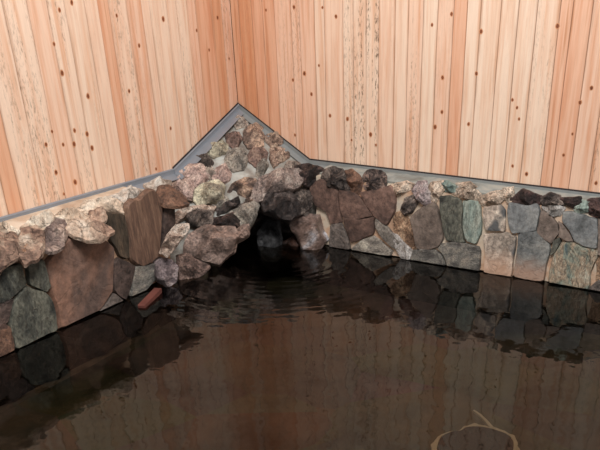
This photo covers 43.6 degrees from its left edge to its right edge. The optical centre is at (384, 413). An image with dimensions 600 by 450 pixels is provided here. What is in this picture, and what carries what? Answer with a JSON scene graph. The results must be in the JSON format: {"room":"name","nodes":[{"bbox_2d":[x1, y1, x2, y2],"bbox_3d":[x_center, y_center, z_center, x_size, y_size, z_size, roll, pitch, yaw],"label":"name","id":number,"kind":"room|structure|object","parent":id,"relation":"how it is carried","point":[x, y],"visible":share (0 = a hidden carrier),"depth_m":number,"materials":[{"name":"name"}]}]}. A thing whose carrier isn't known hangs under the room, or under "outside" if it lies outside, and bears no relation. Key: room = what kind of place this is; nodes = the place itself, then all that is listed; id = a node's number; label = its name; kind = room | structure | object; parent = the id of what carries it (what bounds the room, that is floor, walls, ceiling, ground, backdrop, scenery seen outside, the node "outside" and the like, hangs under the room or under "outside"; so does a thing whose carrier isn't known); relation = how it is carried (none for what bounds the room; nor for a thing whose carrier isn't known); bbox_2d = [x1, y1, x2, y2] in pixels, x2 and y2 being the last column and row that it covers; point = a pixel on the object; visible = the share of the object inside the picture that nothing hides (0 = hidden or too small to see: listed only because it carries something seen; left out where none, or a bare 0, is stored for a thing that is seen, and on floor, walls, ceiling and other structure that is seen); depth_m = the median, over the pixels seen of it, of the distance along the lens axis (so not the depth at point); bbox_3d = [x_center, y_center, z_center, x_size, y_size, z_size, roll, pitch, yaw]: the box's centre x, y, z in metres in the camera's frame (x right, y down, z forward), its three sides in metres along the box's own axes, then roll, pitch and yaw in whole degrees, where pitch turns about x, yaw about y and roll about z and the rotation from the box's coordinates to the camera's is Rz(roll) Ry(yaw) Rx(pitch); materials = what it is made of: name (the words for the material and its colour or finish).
{"room":"spa","nodes":[
{"label":"spa","id":0,"kind":"room"},
{"bbox_2d":[0,0,237,216],"bbox_3d":[-1.564,-1.842,2.691,0.061,2.340,3.276,14,33,22],"label":"wall","id":1,"kind":"structure","parent":0,"point":[95,94],"depth_m":3.44,"materials":[{"name":"brown wood"}]},
{"bbox_2d":[0,169,179,221],"bbox_3d":[-1.676,-0.712,2.966,0.052,0.050,2.572,14,33,22],"label":"flashing","id":2,"kind":"object","parent":1,"relation":"attached to","point":[169,174],"visible":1,"depth_m":3.56,"materials":[{"name":"grey metal"}]},
{"bbox_2d":[172,103,243,179],"bbox_3d":[-0.969,-1.530,4.140,0.070,0.312,0.646,14,33,22],"label":"flashing","id":3,"kind":"object","parent":1,"relation":"attached to","point":[220,128],"visible":0.96,"depth_m":4.14,"materials":[{"name":"grey metal"}]},
{"bbox_2d":[0,232,599,449],"bbox_3d":[0.338,0.551,1.656,5.170,0.001,5.170,14,33,22],"label":"water","id":4,"kind":"object","parent":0,"point":[286,346],"depth_m":2.92,"materials":[{"name":"brown liquid"}]},
{"bbox_2d":[138,288,161,307],"bbox_3d":[-1.107,-0.543,3.499,0.035,0.032,0.206,4,30,6],"label":"brick","id":5,"kind":"object","parent":4,"relation":"on","point":[155,292],"visible":1,"depth_m":3.49,"materials":[{"name":"red brick"}]},
{"bbox_2d":[230,0,599,191],"bbox_3d":[0.692,-2.159,3.302,3.514,2.340,0.061,14,33,22],"label":"wall","id":6,"kind":"structure","parent":0,"point":[500,90],"depth_m":3.79,"materials":[{"name":"brown wood"}]},
{"bbox_2d":[237,103,309,163],"bbox_3d":[-0.653,-1.613,4.300,0.481,0.318,0.046,14,33,22],"label":"flashing","id":7,"kind":"object","parent":6,"relation":"attached to","point":[251,118],"visible":0.78,"depth_m":4.30,"materials":[{"name":"grey metal"}]},
{"bbox_2d":[309,159,599,196],"bbox_3d":[0.871,-1.106,3.733,2.924,0.049,0.046,14,33,22],"label":"flashing","id":8,"kind":"object","parent":6,"relation":"attached to","point":[323,163],"visible":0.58,"depth_m":3.95,"materials":[{"name":"grey metal"}]},
{"label":"floor","id":9,"kind":"structure","parent":0,"visible":0},
{"bbox_2d":[0,176,189,356],"bbox_3d":[-1.565,-0.389,3.004,0.367,0.717,2.309,14,33,22],"label":"stone wall","id":10,"kind":"structure","parent":9,"relation":"on","point":[61,265],"depth_m":3.19,"materials":[{"name":"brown stone"}]},
{"bbox_2d":[153,115,328,286],"bbox_3d":[-0.808,-1.056,3.992,0.728,0.899,1.233,14,33,22],"label":"rock mound","id":11,"kind":"object","parent":9,"relation":"on","point":[247,184],"visible":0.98,"depth_m":4.03,"materials":[{"name":"stone"}]},
{"bbox_2d":[310,165,599,290],"bbox_3d":[0.893,-0.787,3.782,2.873,0.694,0.228,14,33,22],"label":"stone wall","id":12,"kind":"structure","parent":9,"relation":"on","point":[518,232],"depth_m":3.85,"materials":[{"name":"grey stone"}]}
]}

